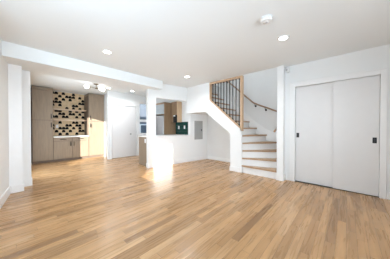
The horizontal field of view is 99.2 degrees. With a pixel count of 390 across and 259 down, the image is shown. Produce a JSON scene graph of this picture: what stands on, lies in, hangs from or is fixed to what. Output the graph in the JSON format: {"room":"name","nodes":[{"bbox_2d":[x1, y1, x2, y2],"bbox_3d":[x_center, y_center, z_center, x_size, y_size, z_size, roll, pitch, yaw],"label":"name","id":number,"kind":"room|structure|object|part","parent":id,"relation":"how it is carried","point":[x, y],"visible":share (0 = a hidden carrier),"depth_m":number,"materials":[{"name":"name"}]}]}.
{"room":"empty living room","nodes":[
{"label":"empty living room","id":0,"kind":"room"},
{"bbox_2d":[0,39,8,196],"bbox_3d":[-2.767,-0.109,1.806,0.700,2.420,2.025,-1,1,-40],"label":"wall","id":1,"kind":"structure","parent":0,"point":[4,116],"depth_m":2.55,"materials":[{"name":"white paint"}]},
{"bbox_2d":[0,180,23,208],"bbox_3d":[-2.611,1.032,2.208,0.174,0.130,2.240,0,1,-35],"label":"baseboard","id":2,"kind":"structure","parent":1,"relation":"attached to","point":[15,188],"depth_m":2.81,"materials":[{"name":"white paint"}]},
{"bbox_2d":[22,70,30,186],"bbox_3d":[-4.506,-0.136,4.333,3.500,2.420,0.140,1,1,43],"label":"wall","id":3,"kind":"structure","parent":0,"point":[26,102],"depth_m":3.16,"materials":[{"name":"white paint"}]},
{"bbox_2d":[104,91,145,158],"bbox_3d":[-2.937,-0.163,6.991,1.380,2.420,1.860,1,1,43],"label":"wall","id":4,"kind":"structure","parent":0,"point":[116,98],"depth_m":6.34,"materials":[{"name":"white paint"}]},
{"bbox_2d":[111,104,136,155],"bbox_3d":[-2.655,0.073,6.275,0.006,1.962,0.964,1,1,43],"label":"door frame","id":5,"kind":"structure","parent":4,"relation":"in","point":[111,104],"depth_m":6.10,"materials":[{"name":"white paint"}]},
{"bbox_2d":[112,105,135,157],"bbox_3d":[-2.659,0.079,6.278,0.097,1.921,0.912,1,1,43],"label":"door","id":6,"kind":"structure","parent":5,"relation":"attached to","point":[123,117],"depth_m":6.25,"materials":[{"name":"white paint"}]},
{"bbox_2d":[139,102,145,134],"bbox_3d":[-2.099,-0.438,6.926,0.120,1.350,0.620,1,1,43],"label":"window","id":7,"kind":"structure","parent":4,"relation":"in","point":[140,120],"depth_m":6.77,"materials":[{"name":"white paint"}]},
{"bbox_2d":[156,98,187,134],"bbox_3d":[-0.922,-0.158,6.488,2.270,2.420,0.120,1,1,43],"label":"wall","id":8,"kind":"structure","parent":0,"point":[184,104],"depth_m":5.94,"materials":[{"name":"white paint"}]},
{"bbox_2d":[156,102,163,115],"bbox_3d":[-1.255,-0.757,6.349,0.919,0.420,0.522,1,1,43],"label":"upper cabinet","id":9,"kind":"object","parent":8,"relation":"attached to","point":[159,106],"visible":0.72,"depth_m":6.03,"materials":[{"name":"white wood"}]},
{"bbox_3d":[-1.253,-0.728,6.012,0.454,0.350,0.020,1,1,43],"label":"door","id":10,"kind":"part","parent":9,"relation":"part of","materials":[{"name":"grey glass"}]},
{"bbox_2d":[171,101,181,121],"bbox_3d":[-0.671,-0.628,6.020,0.334,0.730,0.218,1,1,43],"label":"upper cabinet","id":11,"kind":"object","parent":8,"relation":"attached to","point":[176,107],"visible":0.97,"depth_m":5.93,"materials":[{"name":"brown wood"}]},
{"bbox_3d":[-0.745,-0.627,5.954,0.309,0.710,0.020,1,1,43],"label":"door","id":12,"kind":"part","parent":11,"relation":"part of","materials":[{"name":"brown wood"}]},
{"bbox_2d":[173,115,176,122],"bbox_3d":[-0.700,-0.376,5.841,0.128,0.270,0.085,1,1,43],"label":"countertop appliance","id":13,"kind":"object","parent":11,"relation":"attached to","point":[174,116],"visible":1,"depth_m":5.81,"materials":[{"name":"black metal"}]},
{"bbox_3d":[-0.555,-0.627,5.914,0.020,0.730,0.218,1,1,43],"label":"panel","id":14,"kind":"part","parent":11,"relation":"part of","materials":[{"name":"brown wood"}]},
{"bbox_2d":[176,122,187,134],"bbox_3d":[-0.460,-0.048,5.975,0.714,0.450,0.011,1,1,43],"label":"backsplash","id":15,"kind":"structure","parent":8,"relation":"attached to","point":[181,130],"depth_m":5.96,"materials":[{"name":"tile"}]},
{"bbox_2d":[146,84,206,163],"bbox_3d":[-0.464,-0.146,5.350,2.230,2.420,0.130,0,1,-38],"label":"wall","id":16,"kind":"structure","parent":0,"point":[159,149],"depth_m":5.05,"materials":[{"name":"white paint"}]},
{"bbox_2d":[156,135,189,137],"bbox_3d":[-0.677,0.213,5.189,1.230,0.025,0.153,0,1,-38],"label":"trim","id":17,"kind":"structure","parent":16,"relation":"attached to","point":[182,135],"depth_m":5.09,"materials":[{"name":"white paint"}]},
{"bbox_2d":[146,156,206,167],"bbox_3d":[-0.476,1.004,5.342,2.215,0.120,0.145,0,1,-38],"label":"baseboard","id":18,"kind":"structure","parent":16,"relation":"attached to","point":[164,163],"depth_m":5.13,"materials":[{"name":"white paint"}]},
{"bbox_2d":[194,121,202,139],"bbox_3d":[0.130,0.022,5.722,0.360,0.635,0.026,0,1,-38],"label":"electrical panel","id":19,"kind":"object","parent":16,"relation":"attached to","point":[198,125],"visible":1,"depth_m":5.71,"materials":[{"name":"grey metal"}]},
{"bbox_3d":[0.131,0.022,5.721,0.300,0.575,0.006,0,1,-38],"label":"door","id":20,"kind":"part","parent":19,"relation":"part of","materials":[{"name":"grey metal"}]},
{"bbox_2d":[0,156,389,258],"bbox_3d":[-0.593,1.118,3.065,11.000,0.060,6.300,1,1,43],"label":"floor","id":21,"kind":"structure","parent":0,"point":[101,207],"depth_m":2.10,"materials":[{"name":"brown wood"}]},
{"bbox_2d":[8,64,22,185],"bbox_3d":[-3.241,-0.011,2.917,0.280,2.200,0.280,1,1,43],"label":"pier","id":22,"kind":"object","parent":21,"relation":"on","point":[14,71],"visible":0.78,"depth_m":2.86,"materials":[{"name":"white paint"}]},
{"bbox_2d":[31,86,52,164],"bbox_3d":[-4.940,-0.129,5.362,0.608,2.385,0.490,1,1,43],"label":"tall cabinet","id":23,"kind":"object","parent":21,"relation":"on","point":[41,97],"visible":0.94,"depth_m":5.17,"materials":[{"name":"beige wood"}]},
{"bbox_3d":[-4.950,-1.279,5.359,0.582,0.085,0.490,1,1,43],"label":"cornice","id":24,"kind":"part","parent":23,"relation":"part of","materials":[{"name":"beige wood"}]},
{"bbox_3d":[-4.752,0.345,5.194,0.020,1.268,0.478,1,1,43],"label":"door","id":25,"kind":"part","parent":23,"relation":"part of","materials":[{"name":"beige wood"}]},
{"bbox_3d":[-4.752,-0.764,5.183,0.020,0.928,0.478,1,1,43],"label":"door","id":26,"kind":"part","parent":23,"relation":"part of","materials":[{"name":"beige wood"}]},
{"bbox_2d":[53,136,88,161],"bbox_3d":[-4.437,0.658,5.920,0.608,0.800,0.998,1,1,43],"label":"base cabinet","id":27,"kind":"object","parent":21,"relation":"on","point":[64,148],"visible":0.97,"depth_m":5.70,"materials":[{"name":"beige wood"}]},
{"bbox_3d":[-4.417,0.329,5.559,0.020,0.123,0.487,1,1,43],"label":"drawer","id":28,"kind":"part","parent":27,"relation":"part of","materials":[{"name":"beige wood"}]},
{"bbox_3d":[-4.417,0.689,5.563,0.020,0.573,0.487,1,1,43],"label":"door","id":29,"kind":"part","parent":27,"relation":"part of","materials":[{"name":"beige wood"}]},
{"bbox_2d":[53,135,88,137],"bbox_3d":[-4.427,0.240,5.906,0.555,0.035,0.996,1,1,43],"label":"countertop","id":30,"kind":"structure","parent":27,"relation":"on","point":[70,135],"depth_m":5.82,"materials":[{"name":"white stone"}]},
{"bbox_3d":[-4.080,0.325,5.927,0.020,0.123,0.487,1,1,43],"label":"drawer","id":31,"kind":"part","parent":27,"relation":"part of","materials":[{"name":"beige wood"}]},
{"bbox_3d":[-4.080,0.685,5.931,0.020,0.573,0.487,1,1,43],"label":"door","id":32,"kind":"part","parent":27,"relation":"part of","materials":[{"name":"beige wood"}]},
{"bbox_2d":[84,93,103,157],"bbox_3d":[-3.922,-0.141,6.473,0.608,2.385,0.525,1,1,43],"label":"tall cabinet","id":33,"kind":"object","parent":21,"relation":"on","point":[93,103],"visible":0.99,"depth_m":6.29,"materials":[{"name":"beige wood"}]},
{"bbox_3d":[-3.931,-1.290,6.470,0.582,0.085,0.525,1,1,43],"label":"cornice","id":34,"kind":"part","parent":33,"relation":"part of","materials":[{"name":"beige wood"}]},
{"bbox_3d":[-3.733,0.334,6.306,0.020,1.268,0.513,1,1,43],"label":"door","id":35,"kind":"part","parent":33,"relation":"part of","materials":[{"name":"beige wood"}]},
{"bbox_3d":[-3.733,-0.776,6.294,0.020,0.928,0.513,1,1,43],"label":"door","id":36,"kind":"part","parent":33,"relation":"part of","materials":[{"name":"beige wood"}]},
{"bbox_2d":[139,137,146,165],"bbox_3d":[-1.040,0.640,5.491,0.515,0.845,1.480,1,1,43],"label":"base cabinet","id":37,"kind":"object","parent":21,"relation":"on","point":[142,145],"visible":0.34,"depth_m":4.97,"materials":[{"name":"beige wood"}]},
{"bbox_2d":[138,134,182,136],"bbox_3d":[-1.046,0.200,5.479,0.515,0.035,1.500,1,1,43],"label":"countertop","id":38,"kind":"structure","parent":37,"relation":"on","point":[167,134],"depth_m":5.36,"materials":[{"name":"white stone"}]},
{"bbox_2d":[156,116,163,134],"bbox_3d":[-1.287,0.269,6.324,0.900,1.530,0.581,1,1,43],"label":"fridge","id":39,"kind":"object","parent":21,"relation":"on","point":[159,119],"visible":0.24,"depth_m":5.97,"materials":[{"name":"grey metal"}]},
{"bbox_2d":[164,102,175,134],"bbox_3d":[-0.905,0.047,6.039,0.025,2.020,0.518,1,1,43],"label":"panel","id":40,"kind":"object","parent":21,"relation":"on","point":[169,127],"visible":0.36,"depth_m":5.96,"materials":[{"name":"brown wood"}]},
{"bbox_2d":[213,88,276,178],"bbox_3d":[1.210,-0.187,4.684,2.409,2.515,0.898,1,1,43],"label":"staircase","id":41,"kind":"structure","parent":21,"relation":"on","point":[259,155],"depth_m":4.21,"materials":[{"name":"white wood"}]},
{"bbox_2d":[0,0,389,96],"bbox_3d":[-0.643,-1.381,2.983,11.000,0.100,6.150,1,1,43],"label":"ceiling","id":42,"kind":"structure","parent":0,"point":[167,41],"depth_m":2.29,"materials":[{"name":"white paint"}]},
{"bbox_2d":[2,41,162,91],"bbox_3d":[-2.160,-1.230,3.772,0.700,0.220,2.980,1,1,43],"label":"beam","id":43,"kind":"structure","parent":42,"relation":"attached to","point":[30,59],"depth_m":3.21,"materials":[{"name":"white paint"}]},
{"bbox_2d":[84,83,104,90],"bbox_3d":[-2.961,-1.242,4.915,0.483,0.217,0.406,0,1,-21],"label":"globe ceiling light","id":44,"kind":"object","parent":42,"relation":"attached to","point":[85,85],"visible":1,"depth_m":4.81,"materials":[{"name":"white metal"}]},
{"bbox_2d":[102,50,111,53],"bbox_3d":[-1.497,-1.324,2.837,0.156,0.009,0.156,1,1,43],"label":"recessed light","id":45,"kind":"object","parent":42,"relation":"in","point":[104,51],"visible":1,"depth_m":2.82,"materials":[{"name":"white plastic"}]},
{"bbox_2d":[260,15,272,24],"bbox_3d":[0.848,-1.295,1.977,0.144,0.051,0.144,1,1,43],"label":"smoke detector","id":46,"kind":"object","parent":42,"relation":"attached to","point":[266,19],"visible":1,"depth_m":1.94,"materials":[{"name":"white plastic"}]},
{"bbox_2d":[277,35,288,40],"bbox_3d":[1.275,-1.320,2.398,0.156,0.009,0.156,1,1,43],"label":"recessed light","id":47,"kind":"object","parent":42,"relation":"in","point":[283,37],"visible":1,"depth_m":2.39,"materials":[{"name":"white"}]},
{"bbox_2d":[187,83,243,167],"bbox_3d":[0.481,-0.141,4.808,1.930,2.420,0.100,1,1,43],"label":"wall","id":48,"kind":"structure","parent":0,"point":[198,101],"depth_m":4.65,"materials":[{"name":"white paint"}]},
{"bbox_2d":[209,75,243,130],"bbox_3d":[0.821,-0.656,4.484,1.020,1.378,0.110,1,1,43],"label":"balustrade","id":49,"kind":"object","parent":48,"relation":"on","point":[241,78],"visible":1,"depth_m":4.33,"materials":[{"name":"brown wood"}]},
{"bbox_3d":[0.454,-1.098,4.812,0.030,0.501,0.085,1,1,43],"label":"post","id":50,"kind":"part","parent":49,"relation":"part of","materials":[{"name":"brown wood"}]},
{"bbox_3d":[0.811,-0.445,4.495,0.935,0.836,0.110,1,1,43],"label":"shoe rail","id":51,"kind":"part","parent":49,"relation":"part of","materials":[{"name":"brown wood"}]},
{"bbox_3d":[0.810,-1.319,4.484,0.935,0.053,0.085,1,1,43],"label":"ceiling rail","id":52,"kind":"part","parent":49,"relation":"part of","materials":[{"name":"brown wood"}]},
{"bbox_3d":[1.175,-0.653,4.157,0.055,1.378,0.085,1,1,43],"label":"newel post","id":53,"kind":"part","parent":49,"relation":"part of","materials":[{"name":"brown wood"}]},
{"bbox_2d":[229,166,241,172],"bbox_3d":[1.036,1.016,4.234,0.350,0.120,0.015,1,1,43],"label":"baseboard","id":54,"kind":"structure","parent":48,"relation":"attached to","point":[231,168],"depth_m":4.23,"materials":[{"name":"white paint"}]},
{"bbox_2d":[207,67,276,158],"bbox_3d":[1.483,-0.784,5.117,2.780,3.700,0.120,1,1,43],"label":"wall","id":55,"kind":"structure","parent":0,"point":[260,87],"depth_m":4.86,"materials":[{"name":"paint"}]},
{"bbox_2d":[207,156,229,161],"bbox_3d":[0.990,1.007,5.497,1.456,0.110,0.014,1,1,43],"label":"baseboard","id":56,"kind":"structure","parent":55,"relation":"attached to","point":[208,157],"depth_m":5.66,"materials":[{"name":"white paint"}]},
{"bbox_2d":[227,81,276,131],"bbox_3d":[1.554,-0.968,4.786,0.777,2.035,2.328,0,1,-26],"label":"handrail","id":57,"kind":"object","parent":55,"relation":"attached to","point":[256,104],"visible":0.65,"depth_m":4.66,"materials":[{"name":"brown wood"}]},
{"bbox_2d":[277,65,285,174],"bbox_3d":[1.873,-0.128,3.592,0.125,2.420,0.230,1,1,43],"label":"wall","id":58,"kind":"structure","parent":0,"point":[280,69],"depth_m":3.51,"materials":[{"name":"white paint"}]},
{"bbox_2d":[276,174,285,180],"bbox_3d":[1.843,1.018,3.569,0.152,0.130,0.164,1,1,43],"label":"baseboard","id":59,"kind":"structure","parent":58,"relation":"attached to","point":[279,177],"depth_m":3.51,"materials":[{"name":"white paint"}]},
{"bbox_2d":[285,44,389,190],"bbox_3d":[3.648,-0.116,2.488,3.985,2.420,0.700,1,1,43],"label":"wall","id":60,"kind":"structure","parent":0,"point":[378,57],"depth_m":2.98,"materials":[{"name":"white paint"}]},
{"bbox_2d":[295,180,377,196],"bbox_3d":[2.551,0.105,3.091,1.185,1.965,0.098,1,1,43],"label":"closet track","id":61,"kind":"object","parent":60,"relation":"attached to","point":[295,180],"visible":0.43,"depth_m":3.10,"materials":[{"name":"black metal"}]},
{"bbox_2d":[295,82,332,186],"bbox_3d":[2.354,0.099,3.288,0.622,1.949,0.040,1,1,43],"label":"door","id":62,"kind":"structure","parent":61,"relation":"attached to","point":[314,103],"depth_m":3.26,"materials":[{"name":"white paint"}]},
{"bbox_2d":[332,75,379,196],"bbox_3d":[2.753,0.103,2.865,0.573,1.949,0.040,1,1,43],"label":"door","id":63,"kind":"structure","parent":61,"relation":"attached to","point":[356,102],"depth_m":2.83,"materials":[{"name":"white paint"}]},
{"bbox_2d":[289,67,387,198],"bbox_3d":[2.500,0.058,3.050,1.355,2.060,0.026,1,1,43],"label":"trim","id":64,"kind":"structure","parent":60,"relation":"attached to","point":[383,71],"depth_m":2.65,"materials":[{"name":"white paint"}]},
{"bbox_2d":[386,191,389,199],"bbox_3d":[3.939,1.037,1.748,2.540,0.130,0.015,1,1,43],"label":"baseboard","id":65,"kind":"structure","parent":60,"relation":"attached to","point":[387,192],"depth_m":2.59,"materials":[{"name":"white paint"}]},
{"bbox_3d":[-4.805,-0.154,6.100,0.170,2.420,2.500,1,1,43],"label":"wall","id":66,"kind":"structure","parent":0,"visible":0},
{"bbox_2d":[53,91,84,135],"bbox_3d":[-4.649,-0.562,6.101,0.043,1.565,0.992,1,1,43],"label":"tile backsplash","id":67,"kind":"structure","parent":66,"relation":"attached to","point":[62,100],"depth_m":6.09,"materials":[{"name":"beige tile"}]},
{"bbox_2d":[53,108,85,111],"bbox_3d":[-4.540,-0.704,6.000,0.251,0.042,0.992,1,1,43],"label":"wall shelf","id":68,"kind":"object","parent":66,"relation":"attached to","point":[53,108],"visible":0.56,"depth_m":5.96,"materials":[{"name":"brown wood"}]},
{"bbox_2d":[53,119,85,120],"bbox_3d":[-4.540,-0.334,6.004,0.251,0.042,0.992,1,1,43],"label":"wall shelf","id":69,"kind":"object","parent":66,"relation":"attached to","point":[53,119],"visible":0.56,"depth_m":5.81,"materials":[{"name":"brown wood"}]},
{"label":"outside","id":70,"kind":"structure","parent":0,"visible":0},
{"bbox_2d":[140,104,145,132],"bbox_3d":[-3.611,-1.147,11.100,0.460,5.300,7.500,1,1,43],"label":"neighbouring house","id":71,"kind":"structure","parent":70,"point":[142,106],"depth_m":10.99,"materials":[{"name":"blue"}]}
]}

